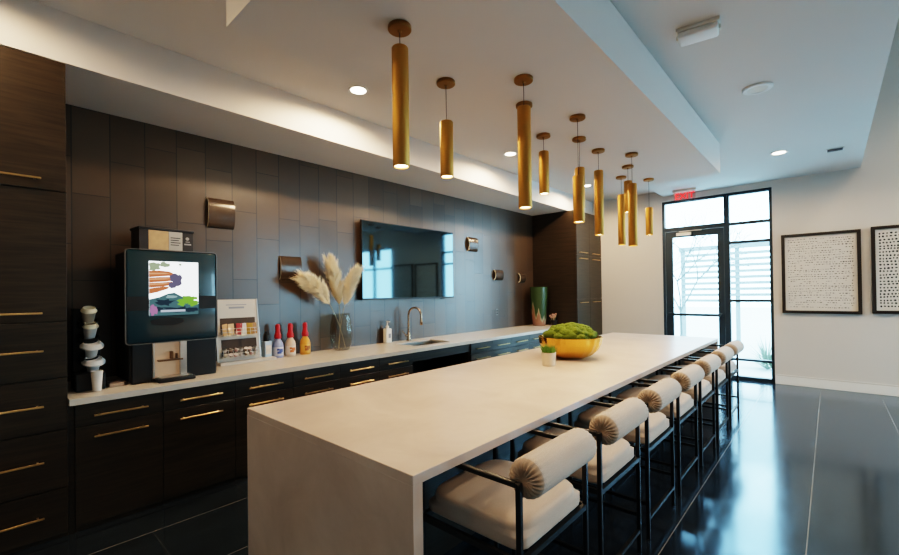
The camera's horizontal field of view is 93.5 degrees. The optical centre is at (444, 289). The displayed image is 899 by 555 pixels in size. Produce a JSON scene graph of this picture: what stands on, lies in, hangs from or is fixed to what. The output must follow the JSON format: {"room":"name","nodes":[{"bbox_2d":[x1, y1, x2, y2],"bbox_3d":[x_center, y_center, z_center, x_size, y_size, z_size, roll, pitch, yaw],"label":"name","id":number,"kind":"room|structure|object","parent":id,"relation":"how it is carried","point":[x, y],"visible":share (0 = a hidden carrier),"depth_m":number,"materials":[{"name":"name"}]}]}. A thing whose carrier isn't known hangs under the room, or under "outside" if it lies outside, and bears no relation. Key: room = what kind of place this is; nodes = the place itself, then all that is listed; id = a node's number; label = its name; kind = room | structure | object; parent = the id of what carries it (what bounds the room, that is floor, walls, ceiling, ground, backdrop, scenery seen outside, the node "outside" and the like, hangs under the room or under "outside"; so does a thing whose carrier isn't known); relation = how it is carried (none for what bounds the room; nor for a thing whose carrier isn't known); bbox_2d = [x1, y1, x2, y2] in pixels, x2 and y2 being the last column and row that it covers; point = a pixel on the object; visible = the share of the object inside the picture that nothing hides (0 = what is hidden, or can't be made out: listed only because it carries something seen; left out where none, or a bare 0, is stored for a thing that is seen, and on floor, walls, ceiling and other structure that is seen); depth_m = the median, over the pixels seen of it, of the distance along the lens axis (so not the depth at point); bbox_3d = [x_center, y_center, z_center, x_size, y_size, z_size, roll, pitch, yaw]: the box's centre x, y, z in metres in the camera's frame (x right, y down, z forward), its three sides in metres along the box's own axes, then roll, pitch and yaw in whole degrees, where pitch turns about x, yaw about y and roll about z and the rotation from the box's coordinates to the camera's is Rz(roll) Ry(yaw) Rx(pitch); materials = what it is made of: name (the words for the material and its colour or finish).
{"room":"common room","nodes":[
{"label":"common room","id":0,"kind":"room"},
{"bbox_2d":[0,0,592,215],"bbox_3d":[-1.385,-1.703,4.904,1.000,0.345,12.600,-1,-1,42],"label":"ceiling","id":1,"kind":"structure","parent":0,"point":[108,71],"depth_m":3.76,"materials":[{"name":"white paint"}]},
{"bbox_2d":[66,104,532,381],"bbox_3d":[-1.658,0.068,5.160,0.200,3.185,12.600,-1,-1,42],"label":"wall","id":2,"kind":"structure","parent":0,"point":[123,174],"depth_m":4.72,"materials":[{"name":"tile"}]},
{"bbox_2d":[207,197,234,229],"bbox_3d":[-2.277,-0.773,4.306,0.055,0.300,0.252,-1,-1,42],"label":"wall sconce","id":3,"kind":"structure","parent":2,"relation":"attached to","point":[221,213],"depth_m":4.29,"materials":[{"name":"brown metal"}]},
{"bbox_2d":[279,256,301,279],"bbox_3d":[-1.770,-0.245,4.862,0.040,0.270,0.252,-1,-1,42],"label":"wall sconce","id":4,"kind":"structure","parent":2,"relation":"attached to","point":[289,264],"depth_m":4.84,"materials":[{"name":"brown metal"}]},
{"bbox_2d":[360,219,453,299],"bbox_3d":[-0.503,-0.384,6.230,0.076,1.076,1.820,-1,-1,42],"label":"television","id":5,"kind":"object","parent":2,"relation":"attached to","point":[401,261],"visible":1,"depth_m":6.09,"materials":[{"name":"black glass"}]},
{"bbox_2d":[467,237,478,251],"bbox_3d":[0.486,-0.781,7.342,0.055,0.250,0.252,-1,-1,42],"label":"wall sconce","id":6,"kind":"structure","parent":2,"relation":"attached to","point":[473,242],"depth_m":7.33,"materials":[{"name":"metal"}]},
{"bbox_2d":[494,270,503,280],"bbox_3d":[1.004,-0.269,7.901,0.055,0.200,0.252,-1,-1,42],"label":"wall sconce","id":7,"kind":"structure","parent":2,"relation":"attached to","point":[499,275],"depth_m":7.88,"materials":[{"name":"metal"}]},
{"bbox_2d":[32,0,653,201],"bbox_3d":[-0.868,-1.986,4.432,2.410,0.200,12.600,-1,-1,42],"label":"ceiling strip","id":8,"kind":"object","parent":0,"point":[195,29],"visible":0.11,"depth_m":3.48,"materials":[{"name":"white paint"}]},
{"bbox_2d":[348,85,367,94],"bbox_3d":[-0.822,-1.885,4.012,0.190,0.009,0.190,-1,-1,42],"label":"recessed light","id":9,"kind":"object","parent":8,"relation":"attached to","point":[356,89],"visible":1,"depth_m":4.01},
{"bbox_2d":[8,379,898,554],"bbox_3d":[2.061,1.637,1.782,10.200,0.100,13.000,-1,-1,42],"label":"floor","id":10,"kind":"structure","parent":0,"point":[800,470],"depth_m":3.23,"materials":[{"name":"tile"}]},
{"bbox_2d":[0,45,67,554],"bbox_3d":[-3.011,0.070,2.896,0.838,3.182,0.560,-1,-1,42],"label":"tall cabinet","id":11,"kind":"object","parent":10,"relation":"on","point":[33,246],"visible":1,"depth_m":2.72,"materials":[{"name":"brown wood"}]},
{"bbox_2d":[74,392,162,532],"bbox_3d":[-2.612,1.225,3.310,0.838,0.868,0.511,-1,-1,42],"label":"base cabinet","id":12,"kind":"object","parent":10,"relation":"on","point":[118,443],"visible":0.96,"depth_m":3.04,"materials":[{"name":"brown wood"}]},
{"bbox_2d":[162,381,234,503],"bbox_3d":[-2.260,1.223,3.696,0.838,0.868,0.529,-1,-1,42],"label":"base cabinet","id":13,"kind":"object","parent":10,"relation":"on","point":[199,421],"visible":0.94,"depth_m":3.43,"materials":[{"name":"brown wood"}]},
{"bbox_2d":[67,324,550,405],"bbox_3d":[-0.326,0.755,5.842,0.827,0.043,7.398,-1,-1,42],"label":"countertop","id":14,"kind":"structure","parent":13,"relation":"on","point":[315,359],"depth_m":4.28,"materials":[{"name":"stone"}]},
{"bbox_2d":[71,308,105,391],"bbox_3d":[-2.691,0.443,3.188,0.255,0.600,0.170,-1,-1,42],"label":"dispenser","id":15,"kind":"object","parent":14,"relation":"on","point":[80,378],"visible":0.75,"depth_m":3.17,"materials":[{"name":"black plastic"}]},
{"bbox_2d":[81,355,105,371],"bbox_3d":[-2.635,0.579,3.170,0.143,0.168,0.142,-1,-1,42],"label":"paper cup","id":16,"kind":"object","parent":15,"relation":"in","point":[91,365],"visible":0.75,"depth_m":3.14,"materials":[{"name":"white paper"}]},
{"bbox_2d":[79,340,103,357],"bbox_3d":[-2.642,0.459,3.165,0.143,0.168,0.142,-1,-1,42],"label":"paper cup","id":17,"kind":"object","parent":16,"relation":"on","point":[91,349],"visible":0.77,"depth_m":3.14,"materials":[{"name":"white paper"}]},
{"bbox_2d":[82,321,98,338],"bbox_3d":[-2.656,0.317,3.167,0.123,0.162,0.098,-1,-1,42],"label":"paper cup","id":18,"kind":"object","parent":17,"relation":"on","point":[89,331],"visible":0.84,"depth_m":3.14,"materials":[{"name":"white paper"}]},
{"bbox_2d":[80,306,96,322],"bbox_3d":[-2.663,0.202,3.162,0.123,0.162,0.098,-1,-1,42],"label":"paper cup","id":19,"kind":"object","parent":18,"relation":"on","point":[88,312],"visible":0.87,"depth_m":3.14,"materials":[{"name":"white paper"}]},
{"bbox_2d":[90,370,102,391],"bbox_3d":[-2.541,0.667,3.089,0.072,0.145,0.072,-1,-1,42],"label":"cup","id":20,"kind":"object","parent":14,"relation":"on","point":[96,375],"visible":1,"depth_m":3.07,"materials":[{"name":"white paper"}]},
{"bbox_2d":[106,379,123,387],"bbox_3d":[-2.574,0.725,3.278,0.180,0.034,0.090,-1,-1,36],"label":"box","id":21,"kind":"object","parent":14,"relation":"on","point":[109,383],"visible":0.8,"depth_m":3.23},
{"bbox_2d":[115,248,217,383],"bbox_3d":[-2.375,0.212,3.616,0.615,1.059,0.662,-1,-1,42],"label":"coffee machine","id":22,"kind":"object","parent":14,"relation":"on","point":[167,300],"visible":1,"depth_m":3.45,"materials":[{"name":"black plastic"}]},
{"bbox_2d":[130,226,193,250],"bbox_3d":[-2.428,-0.413,3.641,0.216,0.198,0.416,-1,-1,38],"label":"box","id":23,"kind":"object","parent":22,"relation":"on","point":[142,237],"visible":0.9,"depth_m":3.54,"materials":[{"name":"black plastic"}]},
{"bbox_2d":[154,373,195,382],"bbox_3d":[-2.192,0.721,3.442,0.126,0.033,0.265,-1,-1,42],"label":"drip tray","id":24,"kind":"object","parent":22,"relation":"on","point":[162,377],"depth_m":3.41,"materials":[{"name":"black plastic"}]},
{"bbox_2d":[216,299,276,365],"bbox_3d":[-2.043,0.420,4.340,0.182,0.646,0.556,-1,-1,44],"label":"rack","id":25,"kind":"object","parent":14,"relation":"on","point":[232,311],"visible":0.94,"depth_m":4.30,"materials":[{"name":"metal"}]},
{"bbox_2d":[220,327,259,336],"bbox_3d":[-2.074,0.430,4.284,0.084,0.084,0.364,-1,-1,44],"label":"wire basket","id":26,"kind":"object","parent":25,"relation":"on","point":[257,334],"depth_m":4.30,"materials":[{"name":"metal"}]},
{"bbox_2d":[221,347,260,358],"bbox_3d":[-2.048,0.637,4.260,0.084,0.084,0.364,-1,-1,44],"label":"wire basket","id":27,"kind":"object","parent":25,"relation":"on","point":[258,349],"depth_m":4.27,"materials":[{"name":"metal"}]},
{"bbox_2d":[216,356,276,365],"bbox_3d":[-2.037,0.729,4.340,0.180,0.028,0.550,-1,-1,44],"label":"tray","id":28,"kind":"object","parent":25,"relation":"on","point":[249,359],"depth_m":4.26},
{"bbox_2d":[262,331,271,356],"bbox_3d":[-1.892,0.578,4.490,0.065,0.270,0.080,-1,-1,32],"label":"bottle","id":29,"kind":"object","parent":25,"relation":"on","point":[266,344],"visible":1,"depth_m":4.46,"materials":[{"name":"white plastic"}]},
{"bbox_2d":[272,324,283,357],"bbox_3d":[-1.828,0.561,4.628,0.118,0.364,0.117,-1,-1,42],"label":"syrup bottle","id":30,"kind":"object","parent":14,"relation":"on","point":[277,346],"visible":0.96,"depth_m":4.59,"materials":[{"name":"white plastic"}]},
{"bbox_2d":[285,323,295,356],"bbox_3d":[-1.731,0.560,4.735,0.118,0.364,0.117,-1,-1,42],"label":"syrup bottle","id":31,"kind":"object","parent":14,"relation":"on","point":[290,345],"visible":1,"depth_m":4.70,"materials":[{"name":"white plastic"}]},
{"bbox_2d":[300,322,310,354],"bbox_3d":[-1.610,0.560,4.868,0.118,0.364,0.117,-1,-1,42],"label":"syrup bottle","id":32,"kind":"object","parent":14,"relation":"on","point":[305,348],"visible":1,"depth_m":4.83,"materials":[{"name":"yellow plastic"}]},
{"bbox_2d":[383,321,391,342],"bbox_3d":[-0.788,0.588,5.838,0.091,0.300,0.104,-1,-1,42],"label":"soap bottle","id":33,"kind":"object","parent":14,"relation":"on","point":[387,332],"visible":1,"depth_m":5.82,"materials":[{"name":"white plastic"}]},
{"bbox_2d":[402,307,422,340],"bbox_3d":[-0.462,0.491,6.061,0.292,0.489,0.147,-1,0,0],"label":"faucet","id":34,"kind":"object","parent":14,"relation":"on","point":[417,308],"visible":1,"depth_m":6.07,"materials":[{"name":"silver metal"}]},
{"bbox_2d":[401,340,445,345],"bbox_3d":[-0.293,0.820,5.841,0.397,0.155,0.677,-1,-1,42],"label":"sink","id":35,"kind":"object","parent":14,"relation":"in","point":[419,343],"visible":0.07,"depth_m":6.07,"materials":[{"name":"metal"}]},
{"bbox_2d":[530,287,547,325],"bbox_3d":[1.890,0.336,8.503,0.360,0.775,0.360,-1,-1,42],"label":"vase","id":36,"kind":"object","parent":14,"relation":"on","point":[538,296],"visible":1,"depth_m":8.37,"materials":[{"name":"green ceramic"}]},
{"bbox_3d":[-1.276,0.517,5.199,0.274,0.445,0.274,-1,-1,42],"label":"glass vase","id":37,"kind":"object","parent":14,"relation":"on","visible":0},
{"bbox_2d":[290,269,344,344],"bbox_3d":[-1.455,0.231,4.919,0.284,0.963,0.754,-1,0,24],"label":"pampas plume","id":38,"kind":"object","parent":37,"relation":"in","point":[310,284],"visible":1,"depth_m":4.82},
{"bbox_2d":[323,252,345,347],"bbox_3d":[-1.337,0.125,5.084,0.244,1.172,0.331,-1,-1,39],"label":"pampas plume","id":39,"kind":"object","parent":37,"relation":"in","point":[332,268],"visible":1,"depth_m":5.07},
{"bbox_2d":[338,263,365,347],"bbox_3d":[-1.150,0.181,5.234,0.233,1.058,0.334,-1,-1,42],"label":"pampas plume","id":40,"kind":"object","parent":37,"relation":"in","point":[352,280],"visible":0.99,"depth_m":5.19},
{"bbox_2d":[234,372,292,480],"bbox_3d":[-1.903,1.222,4.089,0.838,0.868,0.530,-1,-1,42],"label":"base cabinet","id":41,"kind":"object","parent":10,"relation":"on","point":[257,391],"visible":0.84,"depth_m":3.72,"materials":[{"name":"brown wood"}]},
{"bbox_2d":[292,364,339,397],"bbox_3d":[-1.547,1.220,4.480,0.838,0.868,0.522,-1,-1,42],"label":"base cabinet","id":42,"kind":"object","parent":10,"relation":"on","point":[312,381],"visible":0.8,"depth_m":4.21,"materials":[{"name":"brown wood"}]},
{"bbox_2d":[340,358,378,388],"bbox_3d":[-1.195,1.218,4.867,0.838,0.868,0.521,-1,-1,42],"label":"base cabinet","id":43,"kind":"object","parent":10,"relation":"on","point":[366,371],"visible":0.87,"depth_m":4.60,"materials":[{"name":"brown wood"}]},
{"bbox_2d":[378,353,412,380],"bbox_3d":[-0.843,1.217,5.254,0.838,0.868,0.521,-1,-1,42],"label":"base cabinet","id":44,"kind":"object","parent":10,"relation":"on","point":[398,365],"visible":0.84,"depth_m":4.99,"materials":[{"name":"brown wood"}]},
{"bbox_2d":[413,344,469,373],"bbox_3d":[-0.308,1.214,5.888,0.776,0.868,1.133,-1,-1,42],"label":"base cabinet","id":45,"kind":"object","parent":10,"relation":"on","point":[428,360],"visible":0.2,"depth_m":6.12,"materials":[{"name":"brown wood"}]},
{"bbox_2d":[469,341,492,361],"bbox_3d":[0.274,1.211,6.480,0.838,0.868,0.522,-1,-1,42],"label":"base cabinet","id":46,"kind":"object","parent":10,"relation":"on","point":[481,350],"visible":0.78,"depth_m":6.20,"materials":[{"name":"brown wood"}]},
{"bbox_2d":[247,332,718,554],"bbox_3d":[1.317,1.157,4.242,1.464,0.915,5.861,-1,-1,42],"label":"kitchen island","id":47,"kind":"object","parent":10,"relation":"on","point":[343,471],"visible":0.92,"depth_m":2.34,"materials":[{"name":"beige stone"}]},
{"bbox_2d":[540,345,557,365],"bbox_3d":[0.954,0.601,3.897,0.182,0.200,0.209,-1,0,16],"label":"potted plant","id":48,"kind":"object","parent":47,"relation":"on","point":[548,354],"visible":1,"depth_m":3.86,"materials":[{"name":"beige ceramic"}]},
{"bbox_2d":[538,334,602,358],"bbox_3d":[1.289,0.590,4.360,0.640,0.220,0.640,-1,-1,42],"label":"bowl","id":49,"kind":"object","parent":47,"relation":"on","point":[567,348],"visible":0.84,"depth_m":4.11,"materials":[{"name":"gold metal"}]},
{"bbox_2d":[543,322,597,338],"bbox_3d":[1.274,0.496,4.364,0.567,0.307,0.555,-1,-1,42],"label":"moss mound","id":50,"kind":"object","parent":49,"relation":"in","point":[571,330],"visible":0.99,"depth_m":4.19,"materials":[{"name":"green plant"}]},
{"bbox_2d":[492,337,511,356],"bbox_3d":[0.627,1.210,6.868,0.838,0.868,0.523,-1,-1,42],"label":"base cabinet","id":51,"kind":"object","parent":10,"relation":"on","point":[500,346],"visible":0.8,"depth_m":6.60,"materials":[{"name":"brown wood"}]},
{"bbox_2d":[423,428,596,554],"bbox_3d":[0.312,1.134,1.972,0.619,0.953,0.602,-1,-1,42],"label":"bar stool","id":52,"kind":"object","parent":10,"relation":"on","point":[513,505],"visible":0.98,"depth_m":1.80,"materials":[{"name":"fabric"}]},
{"bbox_2d":[429,459,579,549],"bbox_3d":[0.284,0.963,1.997,0.524,0.127,0.544,-1,-1,42],"label":"seat cushion","id":53,"kind":"object","parent":52,"relation":"on","point":[484,506],"depth_m":1.83,"materials":[{"name":"fabric"}]},
{"bbox_2d":[512,335,529,352],"bbox_3d":[0.985,1.208,7.262,0.838,0.868,0.538,-1,-1,42],"label":"base cabinet","id":54,"kind":"object","parent":10,"relation":"on","point":[519,343],"visible":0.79,"depth_m":7.00,"materials":[{"name":"brown wood"}]},
{"bbox_2d":[529,333,542,349],"bbox_3d":[1.345,1.206,7.658,0.838,0.868,0.528,-1,-1,42],"label":"base cabinet","id":55,"kind":"object","parent":10,"relation":"on","point":[534,342],"visible":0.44,"depth_m":7.33,"materials":[{"name":"brown wood"}]},
{"bbox_2d":[532,210,601,334],"bbox_3d":[2.627,0.042,8.965,1.008,3.182,1.196,-1,-1,42],"label":"pantry cabinet","id":56,"kind":"object","parent":10,"relation":"on","point":[566,253],"visible":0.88,"depth_m":8.53,"materials":[{"name":"brown wood"}]},
{"bbox_2d":[510,397,648,554],"bbox_3d":[0.821,1.132,2.530,0.619,0.953,0.602,-1,-1,42],"label":"bar stool","id":57,"kind":"object","parent":10,"relation":"on","point":[608,428],"visible":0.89,"depth_m":2.33,"materials":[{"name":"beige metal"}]},
{"bbox_2d":[517,427,633,483],"bbox_3d":[0.792,0.961,2.555,0.524,0.127,0.544,-1,-1,42],"label":"seat cushion","id":58,"kind":"object","parent":57,"relation":"on","point":[616,455],"depth_m":2.39,"materials":[{"name":"fabric"}]},
{"bbox_2d":[568,378,681,539],"bbox_3d":[1.329,1.130,3.088,0.619,0.953,0.602,-1,-1,42],"label":"bar stool","id":59,"kind":"object","parent":10,"relation":"on","point":[656,396],"visible":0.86,"depth_m":2.88,"materials":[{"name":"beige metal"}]},
{"bbox_2d":[574,403,668,444],"bbox_3d":[1.300,0.958,3.114,0.524,0.127,0.544,-1,-1,42],"label":"seat cushion","id":60,"kind":"object","parent":59,"relation":"on","point":[658,422],"depth_m":2.99,"materials":[{"name":"fabric"}]},
{"bbox_2d":[608,364,704,496],"bbox_3d":[1.837,1.127,3.647,0.619,0.953,0.602,-1,-1,42],"label":"bar stool","id":61,"kind":"object","parent":10,"relation":"on","point":[688,377],"visible":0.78,"depth_m":3.44,"materials":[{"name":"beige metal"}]},
{"bbox_2d":[613,387,693,417],"bbox_3d":[1.809,0.956,3.672,0.524,0.127,0.544,-1,-1,42],"label":"seat cushion","id":62,"kind":"object","parent":61,"relation":"on","point":[686,402],"depth_m":3.55,"materials":[{"name":"fabric"}]},
{"bbox_2d":[638,354,720,465],"bbox_3d":[2.345,1.125,4.205,0.619,0.953,0.602,-1,-1,42],"label":"bar stool","id":63,"kind":"object","parent":10,"relation":"on","point":[709,363],"visible":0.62,"depth_m":3.99,"materials":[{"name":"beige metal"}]},
{"bbox_2d":[642,375,711,398],"bbox_3d":[2.317,0.953,4.230,0.524,0.127,0.544,-1,-1,42],"label":"seat cushion","id":64,"kind":"object","parent":63,"relation":"on","point":[706,387],"depth_m":4.06,"materials":[{"name":"fabric"}]},
{"bbox_2d":[660,346,733,443],"bbox_3d":[2.853,1.122,4.764,0.619,0.953,0.602,-1,-1,42],"label":"bar stool","id":65,"kind":"object","parent":10,"relation":"on","point":[725,353],"visible":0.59,"depth_m":4.55,"materials":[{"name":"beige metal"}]},
{"bbox_2d":[664,365,725,384],"bbox_3d":[2.825,0.951,4.789,0.524,0.127,0.544,-1,-1,42],"label":"seat cushion","id":66,"kind":"object","parent":65,"relation":"on","point":[721,376],"depth_m":4.62,"materials":[{"name":"fabric"}]},
{"bbox_2d":[678,340,743,425],"bbox_3d":[3.361,1.120,5.322,0.619,0.953,0.602,-1,-1,42],"label":"bar stool","id":67,"kind":"object","parent":10,"relation":"on","point":[737,346],"visible":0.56,"depth_m":5.11,"materials":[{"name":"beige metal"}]},
{"bbox_2d":[682,357,735,373],"bbox_3d":[3.333,0.949,5.347,0.524,0.127,0.544,-1,-1,42],"label":"seat cushion","id":68,"kind":"object","parent":67,"relation":"on","point":[731,365],"depth_m":5.12,"materials":[{"name":"fabric"}]},
{"bbox_2d":[226,0,719,191],"bbox_3d":[1.130,-1.621,3.792,1.395,0.370,5.340,-1,-1,42],"label":"ceiling","id":69,"kind":"structure","parent":0,"point":[581,56],"depth_m":2.78,"materials":[{"name":"white paint"}]},
{"bbox_2d":[388,19,411,168],"bbox_3d":[-0.241,-1.047,2.297,0.128,0.765,0.128,-1,-1,42],"label":"pendant lamp","id":70,"kind":"object","parent":69,"relation":"hanging from","point":[400,28],"visible":1,"depth_m":2.26,"materials":[{"name":"gold metal"}]},
{"bbox_2d":[437,77,454,178],"bbox_3d":[0.010,-1.100,2.905,0.128,0.657,0.128,-1,-1,42],"label":"pendant lamp","id":71,"kind":"object","parent":69,"relation":"hanging from","point":[446,126],"visible":1,"depth_m":2.87,"materials":[{"name":"gold metal"}]},
{"bbox_2d":[514,74,532,208],"bbox_3d":[0.540,-0.994,2.875,0.128,0.883,0.128,-1,-1,42],"label":"pendant lamp","id":72,"kind":"object","parent":69,"relation":"hanging from","point":[523,111],"visible":1,"depth_m":2.83,"materials":[{"name":"brown metal"}]},
{"bbox_2d":[516,101,532,108],"bbox_3d":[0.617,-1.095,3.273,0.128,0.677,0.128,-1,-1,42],"label":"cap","id":73,"kind":"object","parent":69,"relation":"hanging from","point":[520,103],"visible":0.11,"depth_m":3.23,"materials":[{"name":"brown metal"}]},
{"bbox_2d":[536,132,550,194],"bbox_3d":[0.916,-1.158,3.919,0.128,0.549,0.128,-1,-1,42],"label":"pendant lamp","id":74,"kind":"object","parent":69,"relation":"hanging from","point":[544,154],"visible":1,"depth_m":3.88,"materials":[{"name":"brown metal"}]},
{"bbox_2d":[569,113,585,222],"bbox_3d":[1.107,-0.998,3.516,0.128,0.880,0.128,-1,-1,42],"label":"pendant lamp","id":75,"kind":"object","parent":69,"relation":"hanging from","point":[578,180],"visible":1,"depth_m":3.48,"materials":[{"name":"brown metal"}]},
{"bbox_2d":[572,136,585,199],"bbox_3d":[1.279,-1.103,4.016,0.128,0.667,0.128,-1,-1,42],"label":"pendant lamp","id":76,"kind":"object","parent":69,"relation":"hanging from","point":[579,139],"visible":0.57,"depth_m":3.98,"materials":[{"name":"brown metal"}]},
{"bbox_2d":[592,148,604,235],"bbox_3d":[1.585,-0.999,4.358,0.128,0.877,0.128,-1,-1,42],"label":"pendant lamp","id":77,"kind":"object","parent":69,"relation":"hanging from","point":[598,174],"visible":1,"depth_m":4.32,"materials":[{"name":"brown metal"}]},
{"bbox_2d":[616,175,626,244],"bbox_3d":[2.255,-1.003,5.401,0.128,0.872,0.128,-1,-1,42],"label":"pendant lamp","id":78,"kind":"object","parent":69,"relation":"hanging from","point":[621,215],"visible":0.96,"depth_m":5.36,"materials":[{"name":"brown metal"}]},
{"bbox_2d":[622,164,633,212],"bbox_3d":[2.138,-1.171,4.938,0.128,0.540,0.128,-1,-1,42],"label":"pendant lamp","id":79,"kind":"object","parent":69,"relation":"hanging from","point":[630,166],"visible":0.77,"depth_m":4.91,"materials":[{"name":"brown metal"}]},
{"bbox_2d":[625,152,637,245],"bbox_3d":[1.992,-0.952,4.496,0.128,0.981,0.128,-1,-1,42],"label":"pendant lamp","id":80,"kind":"object","parent":69,"relation":"hanging from","point":[632,187],"visible":1,"depth_m":4.46,"materials":[{"name":"brown metal"}]},
{"bbox_2d":[643,178,653,234],"bbox_3d":[2.668,-1.077,5.529,0.128,0.732,0.128,-1,-1,42],"label":"pendant lamp","id":81,"kind":"object","parent":69,"relation":"hanging from","point":[649,210],"visible":1,"depth_m":5.49,"materials":[{"name":"brown metal"}]},
{"bbox_2d":[593,18,898,386],"bbox_3d":[6.331,-1.233,6.537,10.200,5.600,0.200,-1,-1,42],"label":"wall","id":82,"kind":"structure","parent":0,"point":[864,347],"depth_m":6.77,"materials":[{"name":"white paint"}]},
{"bbox_2d":[662,187,774,382],"bbox_3d":[4.949,-0.063,7.759,1.713,3.315,0.100,-1,-1,42],"label":"window","id":83,"kind":"structure","parent":82,"relation":"in","point":[726,224],"depth_m":7.57,"materials":[{"name":"metal"}]},
{"bbox_2d":[665,227,725,347],"bbox_3d":[4.683,0.235,7.943,0.963,2.703,0.120,-1,-1,42],"label":"door","id":84,"kind":"structure","parent":83,"relation":"attached to","point":[719,232],"depth_m":7.92,"materials":[{"name":"metal"}]},
{"bbox_2d":[781,229,862,313],"bbox_3d":[5.953,-0.262,6.719,0.947,1.290,0.044,-1,-1,42],"label":"framed art","id":85,"kind":"object","parent":82,"relation":"attached to","point":[822,271],"visible":1,"depth_m":6.69,"materials":[{"name":"white paper"}]},
{"bbox_2d":[775,374,898,396],"bbox_3d":[6.367,1.495,6.369,2.201,0.140,0.018,-1,-1,42],"label":"baseboard","id":86,"kind":"structure","parent":82,"relation":"attached to","point":[786,380],"depth_m":6.57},
{"bbox_2d":[871,225,898,313],"bbox_3d":[6.731,-0.295,6.011,0.947,1.295,0.044,-1,-1,42],"label":"framed art","id":87,"kind":"object","parent":82,"relation":"attached to","point":[884,239],"visible":1,"depth_m":6.23,"materials":[{"name":"white paper"}]},
{"bbox_2d":[610,0,898,196],"bbox_3d":[1.033,-2.903,2.699,2.760,2.180,12.600,-1,-1,42],"label":"ceiling","id":88,"kind":"structure","parent":0,"point":[825,61],"depth_m":3.57,"materials":[{"name":"white paint"}]},
{"bbox_2d":[672,187,696,199],"bbox_3d":[4.352,-1.716,7.687,0.380,0.205,0.070,-1,-1,42],"label":"exit sign","id":89,"kind":"object","parent":88,"relation":"hanging from","point":[694,188],"visible":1,"depth_m":7.68,"materials":[{"name":"red plastic"}]},
{"bbox_2d":[676,16,720,46],"bbox_3d":[1.767,-1.790,2.954,0.266,0.062,0.170,-1,-1,34],"label":"emergency light","id":90,"kind":"object","parent":88,"relation":"attached to","point":[709,28],"visible":1,"depth_m":2.92,"materials":[{"name":"white plastic"}]},
{"bbox_2d":[742,81,772,94],"bbox_3d":[2.833,-1.818,3.836,0.230,0.020,0.230,-1,-1,42],"label":"ceiling speaker","id":91,"kind":"object","parent":88,"relation":"attached to","point":[757,88],"visible":1,"depth_m":3.82,"materials":[{"name":"white plastic"}]},
{"bbox_2d":[747,85,767,92],"bbox_3d":[2.833,-1.815,3.836,0.154,0.007,0.154,-1,-1,42],"label":"grille","id":92,"kind":"object","parent":91,"relation":"attached to","point":[759,88],"depth_m":3.83,"materials":[{"name":"white"}]},
{"label":"outside","id":93,"kind":"structure","parent":0,"visible":0},
{"bbox_2d":[674,306,771,377],"bbox_3d":[18.262,1.584,20.030,60.000,0.100,35.800,-1,-1,42],"label":"ground","id":94,"kind":"structure","parent":93,"point":[755,321],"depth_m":17.18,"materials":[{"name":"white concrete"}]},
{"bbox_2d":[666,213,753,335],"bbox_3d":[6.211,-0.084,10.597,2.717,3.412,3.292,-1,0,15],"label":"bare tree","id":95,"kind":"object","parent":94,"relation":"on","point":[680,308],"visible":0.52,"depth_m":10.18,"materials":[{"name":"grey plant"}]},
{"bbox_2d":[678,242,769,340],"bbox_3d":[8.673,0.157,11.308,4.300,2.870,0.160,-1,-1,42],"label":"pergola","id":96,"kind":"object","parent":94,"relation":"on","point":[737,270],"visible":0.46,"depth_m":11.77,"materials":[{"name":"white"}]},
{"bbox_2d":[739,336,771,368],"bbox_3d":[6.413,1.251,8.504,1.268,0.700,1.283,0,0,-30],"label":"shrub","id":97,"kind":"object","parent":94,"relation":"on","point":[763,351],"visible":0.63,"depth_m":8.43,"materials":[{"name":"green plant"}]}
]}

